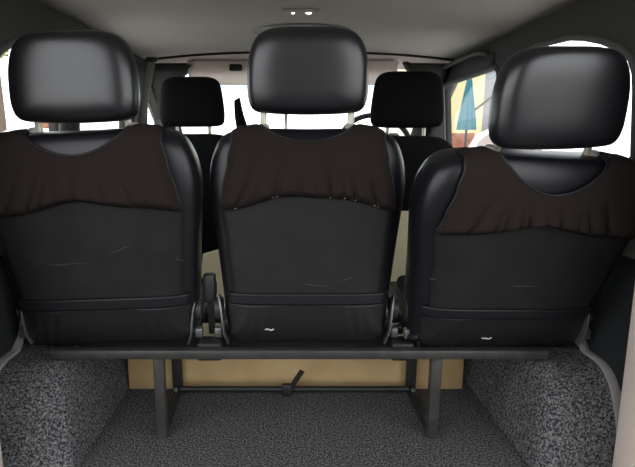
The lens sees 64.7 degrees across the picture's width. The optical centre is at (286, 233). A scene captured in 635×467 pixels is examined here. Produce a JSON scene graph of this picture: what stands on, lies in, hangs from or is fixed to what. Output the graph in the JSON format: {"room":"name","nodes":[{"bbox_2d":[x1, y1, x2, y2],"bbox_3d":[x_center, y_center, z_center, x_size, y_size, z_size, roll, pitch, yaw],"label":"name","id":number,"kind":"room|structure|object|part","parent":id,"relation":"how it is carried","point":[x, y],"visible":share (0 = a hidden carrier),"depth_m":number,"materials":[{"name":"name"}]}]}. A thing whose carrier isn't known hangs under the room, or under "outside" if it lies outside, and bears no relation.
{"room":"vehicle interior","nodes":[
{"label":"vehicle interior","id":0,"kind":"room"},
{"bbox_2d":[0,0,163,130],"bbox_3d":[-0.737,-0.229,2.048,0.087,1.130,2.390,0,11,0],"label":"wall","id":1,"kind":"structure","parent":0,"point":[17,17],"depth_m":1.40,"materials":[{"name":"grey plastic"}]},
{"bbox_2d":[0,445,2,466],"bbox_3d":[-0.670,0.318,0.956,0.201,0.460,0.166,0,11,0],"label":"trim","id":2,"kind":"structure","parent":1,"relation":"attached to","point":[1,460],"depth_m":1.00,"materials":[{"name":"beige plastic"}]},
{"bbox_2d":[0,320,24,370],"bbox_3d":[-0.637,0.357,1.121,0.028,0.262,0.236,0,11,0],"label":"trim","id":3,"kind":"structure","parent":1,"relation":"attached to","point":[17,346],"depth_m":1.15,"materials":[{"name":"grey plastic"}]},
{"bbox_2d":[0,256,26,357],"bbox_3d":[-0.655,0.083,2.117,0.030,0.431,2.270,0,11,0],"label":"trim","id":4,"kind":"structure","parent":1,"relation":"attached to","point":[9,320],"depth_m":1.15,"materials":[{"name":"black plastic"}]},
{"bbox_2d":[0,30,64,130],"bbox_3d":[-0.726,-0.381,1.391,0.071,0.392,0.425,0,11,0],"label":"window","id":5,"kind":"structure","parent":1,"relation":"in","point":[6,46],"depth_m":1.26,"materials":[{"name":"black glass"}]},
{"bbox_2d":[0,340,128,466],"bbox_3d":[-0.545,0.347,1.348,0.200,0.204,0.720,0,11,0],"label":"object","id":6,"kind":"structure","parent":1,"relation":"attached to","point":[53,412],"depth_m":1.08,"materials":[{"name":"grey carpet"}]},
{"bbox_2d":[75,123,79,130],"bbox_3d":[-0.726,-0.489,1.984,0.070,0.385,0.580,0,11,0],"label":"window","id":7,"kind":"structure","parent":1,"relation":"in","point":[77,125],"depth_m":1.71,"materials":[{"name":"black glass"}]},
{"bbox_2d":[137,57,157,123],"bbox_3d":[-0.665,-0.514,2.366,0.131,0.612,0.024,0,11,0],"label":"belt","id":8,"kind":"object","parent":1,"relation":"hanging from","point":[151,61],"visible":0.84,"depth_m":2.33,"materials":[{"name":"grey fabric"}]},
{"bbox_2d":[145,81,162,125],"bbox_3d":[-0.726,-0.621,2.696,0.069,0.380,0.350,0,11,0],"label":"window","id":9,"kind":"structure","parent":1,"relation":"in","point":[146,119],"depth_m":2.53,"materials":[{"name":"glass"}]},
{"bbox_2d":[146,63,191,132],"bbox_3d":[-0.621,-0.702,2.826,0.332,0.471,0.633,0,11,0],"label":"trim","id":10,"kind":"structure","parent":1,"relation":"attached to","point":[162,71],"depth_m":2.55,"materials":[{"name":"grey plastic"}]},
{"bbox_2d":[181,127,412,134],"bbox_3d":[0.060,-0.740,2.844,1.560,0.429,0.603,0,11,0],"label":"window","id":11,"kind":"structure","parent":1,"relation":"in","point":[194,130],"depth_m":3.07,"materials":[{"name":"clear glass"}]},
{"bbox_2d":[79,378,528,466],"bbox_3d":[0.060,0.322,2.091,1.560,0.030,2.510,0,11,0],"label":"floor","id":12,"kind":"structure","parent":0,"point":[207,429],"depth_m":1.20,"materials":[{"name":"grey carpet"}]},
{"bbox_2d":[160,77,246,257],"bbox_3d":[-0.390,-0.243,2.417,0.490,0.937,0.600,0,11,0],"label":"seat","id":13,"kind":"object","parent":12,"relation":"on","point":[184,101],"visible":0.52,"depth_m":2.10,"materials":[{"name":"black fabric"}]},
{"bbox_3d":[-0.405,-0.153,2.225,0.453,0.571,0.150,0,11,0],"label":"backrest","id":14,"kind":"part","parent":13,"relation":"part of","materials":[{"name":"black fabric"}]},
{"bbox_3d":[-0.183,-0.404,2.119,0.074,0.330,0.075,0,11,0],"label":"armrest","id":15,"kind":"part","parent":13,"relation":"part of","materials":[{"name":"black fabric"}]},
{"bbox_2d":[128,359,463,388],"bbox_3d":[0.025,0.373,1.402,0.935,0.126,0.020,0,11,0],"label":"board","id":16,"kind":"object","parent":12,"relation":"on","point":[224,372],"visible":0.51,"depth_m":1.40,"materials":[{"name":"beige wood"}]},
{"bbox_2d":[50,281,548,438],"bbox_3d":[0.052,0.319,1.386,1.255,0.238,0.514,0,11,0],"label":"frame","id":17,"kind":"object","parent":12,"relation":"on","point":[209,348],"visible":0.64,"depth_m":1.13,"materials":[{"name":"paint"}]},
{"bbox_2d":[0,30,216,346],"bbox_3d":[-0.427,-0.086,1.228,0.479,0.716,0.425,0,11,0],"label":"seat","id":18,"kind":"object","parent":17,"relation":"on","point":[101,229],"visible":1,"depth_m":1.05,"materials":[{"name":"black leather"}]},
{"bbox_3d":[-0.529,-0.212,1.072,0.014,0.105,0.028,4,11,20],"label":"post","id":19,"kind":"part","parent":18,"relation":"part of","materials":[{"name":"silver metal"}]},
{"bbox_3d":[-0.426,-0.134,1.062,0.421,0.197,0.116,0,11,0],"label":"seat","id":20,"kind":"part","parent":18,"relation":"part of","materials":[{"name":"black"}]},
{"bbox_3d":[-0.426,0.039,1.084,0.420,0.252,0.044,0,11,2],"label":"panel","id":21,"kind":"part","parent":18,"relation":"part of","materials":[{"name":"grey plastic"}]},
{"bbox_3d":[-0.427,0.012,1.152,0.479,0.502,0.200,0,11,0],"label":"backrest","id":22,"kind":"part","parent":18,"relation":"part of","materials":[{"name":"black leather"}]},
{"bbox_2d":[33,285,216,346],"bbox_3d":[-0.411,0.216,1.346,0.410,0.077,0.286,0,11,0],"label":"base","id":23,"kind":"object","parent":18,"relation":"on","point":[194,341],"depth_m":1.21,"materials":[{"name":"black leather"}]},
{"bbox_3d":[-0.293,0.378,1.162,0.024,0.206,0.024,0,11,0],"label":"leg","id":24,"kind":"part","parent":17,"relation":"part of","materials":[{"name":"paint"}]},
{"bbox_3d":[-0.301,0.339,1.367,0.025,0.206,0.024,0,11,0],"label":"leg","id":25,"kind":"part","parent":17,"relation":"part of","materials":[{"name":"black paint"}]},
{"bbox_3d":[-0.177,0.267,1.165,0.055,0.042,0.050,0,11,0],"label":"anchor plate","id":26,"kind":"part","parent":17,"relation":"part of","materials":[{"name":"black paint"}]},
{"bbox_3d":[0.020,0.423,1.360,0.620,0.015,0.016,0,11,0],"label":"cross rod","id":27,"kind":"part","parent":17,"relation":"part of","materials":[{"name":"black paint"}]},
{"bbox_3d":[0.024,0.394,1.339,0.044,0.065,0.009,2,11,9],"label":"lever","id":28,"kind":"part","parent":17,"relation":"part of","materials":[{"name":"black paint"}]},
{"bbox_3d":[0.028,0.270,1.128,1.115,0.021,0.024,0,11,0],"label":"rail","id":29,"kind":"part","parent":17,"relation":"part of","materials":[{"name":"metal"}]},
{"bbox_3d":[0.028,0.228,1.348,1.115,0.021,0.024,0,11,0],"label":"rail","id":30,"kind":"part","parent":17,"relation":"part of","materials":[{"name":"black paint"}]},
{"bbox_2d":[210,26,404,346],"bbox_3d":[0.045,-0.100,1.245,0.436,0.735,0.386,0,11,0],"label":"seat","id":31,"kind":"object","parent":17,"relation":"on","point":[307,221],"visible":1,"depth_m":1.08,"materials":[{"name":"black leather"}]},
{"bbox_2d":[203,272,215,333],"bbox_3d":[-0.182,0.169,1.190,0.028,0.156,0.030,0,11,0],"label":"lever","id":32,"kind":"object","parent":31,"relation":"attached to","point":[209,278],"visible":0.95,"depth_m":1.17,"materials":[{"name":"paint"}]},
{"bbox_3d":[-0.052,-0.236,1.115,0.014,0.119,0.016,0,11,0],"label":"post","id":33,"kind":"part","parent":31,"relation":"part of","materials":[{"name":"silver metal"}]},
{"bbox_2d":[220,306,388,346],"bbox_3d":[0.045,0.215,1.345,0.410,0.077,0.286,0,11,0],"label":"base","id":34,"kind":"object","parent":31,"relation":"on","point":[233,342],"depth_m":1.21,"materials":[{"name":"black leather"}]},
{"bbox_3d":[0.045,0.025,1.104,0.382,0.244,0.017,0,11,0],"label":"panel","id":35,"kind":"part","parent":31,"relation":"part of","materials":[{"name":"grey plastic"}]},
{"bbox_3d":[0.045,0.006,1.175,0.436,0.494,0.158,0,11,0],"label":"backrest","id":36,"kind":"part","parent":31,"relation":"part of","materials":[{"name":"black leather"}]},
{"bbox_3d":[0.045,-0.147,1.102,0.384,0.185,0.123,0,11,0],"label":"seat","id":37,"kind":"part","parent":31,"relation":"part of","materials":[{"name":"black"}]},
{"bbox_3d":[0.142,-0.236,1.115,0.014,0.119,0.016,0,11,0],"label":"post","id":38,"kind":"part","parent":31,"relation":"part of","materials":[{"name":"silver metal"}]},
{"bbox_3d":[0.265,0.267,1.165,0.050,0.042,0.050,0,11,0],"label":"anchor plate","id":39,"kind":"part","parent":17,"relation":"part of","materials":[{"name":"black paint"}]},
{"bbox_3d":[0.341,0.339,1.367,0.025,0.206,0.024,0,11,0],"label":"leg","id":40,"kind":"part","parent":17,"relation":"part of","materials":[{"name":"black paint"}]},
{"bbox_3d":[0.341,0.378,1.162,0.024,0.206,0.024,0,11,0],"label":"leg","id":41,"kind":"part","parent":17,"relation":"part of","materials":[{"name":"paint"}]},
{"bbox_2d":[388,46,634,347],"bbox_3d":[0.506,-0.058,1.188,0.494,0.669,0.480,0,11,0],"label":"seat","id":42,"kind":"object","parent":17,"relation":"on","point":[516,246],"visible":1,"depth_m":0.98,"materials":[{"name":"black leather"}]},
{"bbox_2d":[395,323,402,333],"bbox_3d":[0.272,0.231,1.202,0.028,0.032,0.030,0,11,0],"label":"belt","id":43,"kind":"object","parent":42,"relation":"attached to","point":[400,331],"visible":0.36,"depth_m":1.19,"materials":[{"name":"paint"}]},
{"bbox_2d":[397,275,404,293],"bbox_3d":[0.484,0.157,1.371,0.330,0.041,0.200,0,11,0],"label":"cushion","id":44,"kind":"object","parent":42,"relation":"on","point":[401,279],"depth_m":1.41,"materials":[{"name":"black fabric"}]},
{"bbox_3d":[0.501,0.038,1.115,0.495,0.457,0.232,-1,11,-7],"label":"backrest","id":45,"kind":"part","parent":42,"relation":"part of","materials":[{"name":"black leather"}]},
{"bbox_3d":[0.507,0.074,1.052,0.433,0.223,0.072,-1,11,-7],"label":"panel","id":46,"kind":"part","parent":42,"relation":"part of","materials":[{"name":"grey plastic"}]},
{"bbox_3d":[0.509,-0.079,1.008,0.435,0.192,0.098,-1,11,-7],"label":"seat","id":47,"kind":"part","parent":42,"relation":"part of","materials":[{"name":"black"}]},
{"bbox_3d":[0.610,-0.159,1.022,0.014,0.100,0.041,-3,11,-16],"label":"post","id":48,"kind":"part","parent":42,"relation":"part of","materials":[{"name":"silver metal"}]},
{"bbox_2d":[202,211,408,335],"bbox_3d":[0.100,0.156,1.741,0.800,0.421,0.364,0,11,0],"label":"sheet","id":49,"kind":"object","parent":12,"relation":"on","point":[210,261],"visible":0.12,"depth_m":1.77,"materials":[{"name":"beige"}]},
{"bbox_2d":[370,71,453,210],"bbox_3d":[0.455,-0.189,2.183,0.460,0.937,0.580,0,11,0],"label":"seat","id":50,"kind":"object","parent":12,"relation":"on","point":[400,99],"visible":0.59,"depth_m":1.86,"materials":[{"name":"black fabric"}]},
{"bbox_3d":[0.455,-0.097,1.982,0.453,0.571,0.150,0,11,0],"label":"backrest","id":51,"kind":"part","parent":50,"relation":"part of","materials":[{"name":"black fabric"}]},
{"bbox_3d":[0.060,-0.235,3.009,1.380,0.725,0.440,0,11,0],"label":"dashboard","id":52,"kind":"object","parent":12,"relation":"on","visible":0},
{"bbox_2d":[343,113,410,135],"bbox_3d":[0.455,-0.447,2.582,0.325,0.354,0.306,9,14,41],"label":"steering wheel","id":53,"kind":"object","parent":52,"relation":"attached to","point":[405,131],"visible":0.1,"depth_m":2.62,"materials":[{"name":"black plastic"}]},
{"bbox_2d":[39,0,576,58],"bbox_3d":[0.060,-0.714,1.595,1.583,0.054,1.720,0,11,0],"label":"ceiling","id":54,"kind":"structure","parent":0,"point":[451,29],"depth_m":1.75,"materials":[{"name":"white fabric"}]},
{"bbox_2d":[283,9,318,13],"bbox_3d":[0.046,-0.735,1.662,0.120,0.012,0.050,0,11,0],"label":"recessed light","id":55,"kind":"object","parent":54,"relation":"in","point":[285,11],"visible":1,"depth_m":1.65,"materials":[{"name":"white plastic"}]},
{"bbox_2d":[253,23,350,34],"bbox_3d":[0.060,-0.798,1.976,0.388,0.008,0.268,0,11,0],"label":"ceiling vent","id":56,"kind":"object","parent":54,"relation":"in","point":[290,24],"visible":0.49,"depth_m":1.86,"materials":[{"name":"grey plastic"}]},
{"bbox_2d":[388,286,574,347],"bbox_3d":[0.484,0.217,1.328,0.410,0.077,0.286,0,11,0],"label":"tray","id":57,"kind":"object","parent":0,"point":[398,290],"depth_m":1.19,"materials":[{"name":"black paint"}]},
{"bbox_2d":[428,0,634,149],"bbox_3d":[0.857,-0.229,2.048,0.087,1.130,2.390,0,11,0],"label":"window frame","id":58,"kind":"structure","parent":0,"point":[614,20],"depth_m":1.49,"materials":[{"name":"grey plastic"}]},
{"bbox_2d":[144,52,453,61],"bbox_3d":[0.060,-0.865,2.442,1.552,0.056,0.014,0,11,0],"label":"trim","id":59,"kind":"structure","parent":58,"relation":"attached to","point":[221,53],"depth_m":2.44,"materials":[{"name":"black plastic"}]},
{"bbox_2d":[155,54,450,68],"bbox_3d":[0.060,-0.862,2.499,1.560,0.072,0.090,0,11,0],"label":"trim","id":60,"kind":"structure","parent":58,"relation":"attached to","point":[401,59],"depth_m":2.47,"materials":[{"name":"white plastic"}]},
{"bbox_2d":[187,58,247,84],"bbox_3d":[-0.240,-0.815,2.521,0.520,0.120,0.095,0,11,0],"label":"sun visor","id":61,"kind":"object","parent":60,"relation":"attached to","point":[227,71],"visible":0.63,"depth_m":2.50,"materials":[{"name":"white plastic"}]},
{"bbox_3d":[-0.240,-0.857,2.473,0.460,0.012,0.012,0,11,0],"label":"hinge rod","id":62,"kind":"part","parent":61,"relation":"part of","materials":[{"name":"grey plastic"}]},
{"bbox_2d":[368,58,397,84],"bbox_3d":[0.328,-0.815,2.521,0.455,0.120,0.095,0,11,0],"label":"sun visor","id":63,"kind":"object","parent":58,"relation":"attached to","point":[377,66],"visible":0.13,"depth_m":2.49,"materials":[{"name":"white plastic"}]},
{"bbox_3d":[0.328,-0.857,2.473,0.395,0.012,0.012,0,11,0],"label":"hinge rod","id":64,"kind":"part","parent":63,"relation":"part of","materials":[{"name":"grey plastic"}]},
{"bbox_2d":[402,62,457,135],"bbox_3d":[0.741,-0.702,2.826,0.332,0.471,0.633,0,11,0],"label":"trim","id":65,"kind":"structure","parent":58,"relation":"attached to","point":[438,68],"depth_m":2.51,"materials":[{"name":"grey plastic"}]},
{"bbox_2d":[444,50,494,68],"bbox_3d":[0.822,-0.781,2.376,0.085,0.078,0.820,0,11,0],"label":"handle","id":66,"kind":"object","parent":58,"relation":"attached to","point":[491,57],"visible":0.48,"depth_m":2.08,"materials":[{"name":"grey plastic"}]},
{"bbox_2d":[442,65,498,139],"bbox_3d":[0.848,-0.535,2.326,0.070,0.388,0.730,0,11,0],"label":"window","id":67,"kind":"structure","parent":58,"relation":"in","point":[494,67],"depth_m":2.33,"materials":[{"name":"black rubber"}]},
{"bbox_2d":[463,344,615,466],"bbox_3d":[0.613,0.347,1.348,0.190,0.204,0.720,0,11,0],"label":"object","id":68,"kind":"structure","parent":58,"relation":"attached to","point":[557,410],"depth_m":1.08,"materials":[{"name":"grey carpet"}]},
{"bbox_2d":[524,34,634,160],"bbox_3d":[0.846,-0.399,1.484,0.071,0.392,0.615,0,11,0],"label":"window","id":69,"kind":"structure","parent":58,"relation":"in","point":[630,57],"depth_m":1.25,"materials":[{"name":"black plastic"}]},
{"bbox_2d":[579,339,620,432],"bbox_3d":[0.700,0.357,1.121,0.028,0.262,0.236,0,11,0],"label":"trim","id":70,"kind":"structure","parent":58,"relation":"attached to","point":[611,379],"depth_m":1.07,"materials":[{"name":"grey plastic"}]},
{"bbox_2d":[585,255,634,392],"bbox_3d":[0.748,0.083,2.117,0.085,0.431,2.270,0,11,0],"label":"trim","id":71,"kind":"structure","parent":58,"relation":"attached to","point":[609,325],"depth_m":1.13,"materials":[{"name":"black plastic"}]},
{"bbox_2d":[612,285,634,466],"bbox_3d":[0.771,0.318,0.956,0.239,0.460,0.166,0,11,0],"label":"trim","id":72,"kind":"structure","parent":58,"relation":"attached to","point":[624,450],"depth_m":0.96,"materials":[{"name":"beige plastic"}]},
{"bbox_2d":[622,238,634,258],"bbox_3d":[0.813,-0.210,2.062,0.091,0.180,2.270,0,11,0],"label":"trim","id":73,"kind":"structure","parent":58,"relation":"attached to","point":[629,251],"depth_m":1.12,"materials":[{"name":"grey plastic"}]},
{"label":"outside","id":74,"kind":"structure","parent":0,"visible":0},
{"label":"ground","id":75,"kind":"structure","parent":74,"visible":0},
{"bbox_2d":[0,50,10,132],"bbox_3d":[-7.596,-3.801,13.035,2.056,5.124,2.045,0,11,0],"label":"tree","id":76,"kind":"object","parent":75,"relation":"on","point":[3,126],"visible":0.02,"depth_m":13.10,"materials":[{"name":"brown plant"}]},
{"bbox_2d":[42,123,48,128],"bbox_3d":[-7.050,-2.488,14.999,0.400,1.800,0.400,0,11,0],"label":"brick pillar","id":77,"kind":"structure","parent":75,"relation":"on","point":[44,125],"depth_m":14.67,"materials":[{"name":"brick"}]},
{"bbox_2d":[4,129,98,131],"bbox_3d":[-4.400,-1.265,9.521,1.680,1.430,4.020,0,11,0],"label":"car","id":78,"kind":"object","parent":75,"relation":"on","point":[44,130],"visible":0.02,"depth_m":9.11,"materials":[{"name":"white paint"}]},
{"bbox_2d":[284,114,287,128],"bbox_3d":[-0.030,-3.371,13.611,0.095,4.050,0.100,0,11,0],"label":"lamp post","id":79,"kind":"object","parent":75,"relation":"on","point":[285,115],"visible":0.02,"depth_m":13.64,"materials":[{"name":"metal"}]},
{"bbox_2d":[389,69,485,136],"bbox_3d":[5.800,-6.360,18.389,3.300,8.150,5.800,0,11,0],"label":"building","id":80,"kind":"structure","parent":75,"relation":"on","point":[478,82],"depth_m":15.99,"materials":[{"name":"beige"}]},
{"bbox_2d":[452,133,474,147],"bbox_3d":[3.175,-1.236,9.587,0.650,1.350,0.300,0,11,0],"label":"brick wall","id":81,"kind":"structure","parent":75,"relation":"on","point":[457,138],"depth_m":9.34,"materials":[{"name":"brick"}]},
{"bbox_2d":[456,79,491,146],"bbox_3d":[3.230,-1.632,8.799,0.692,2.420,0.520,8,13,35],"label":"parasol","id":82,"kind":"object","parent":75,"relation":"on","point":[466,121],"visible":0.59,"depth_m":8.67,"materials":[{"name":"fabric"}]},
{"bbox_3d":[3.400,-2.251,8.709,0.508,0.421,0.040,1,11,6],"label":"arm","id":83,"kind":"part","parent":82,"relation":"part of","materials":[{"name":"paint"}]},
{"bbox_2d":[481,71,495,131],"bbox_3d":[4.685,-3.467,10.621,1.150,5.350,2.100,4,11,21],"label":"building","id":84,"kind":"structure","parent":75,"relation":"on","point":[490,78],"depth_m":10.03,"materials":[{"name":"grey"}]},
{"bbox_2d":[469,124,630,157],"bbox_3d":[3.700,-0.708,6.573,1.680,1.430,4.020,0,11,0],"label":"car","id":85,"kind":"object","parent":75,"relation":"on","point":[621,146],"visible":0.02,"depth_m":5.75,"materials":[{"name":"white paint"}]}
]}

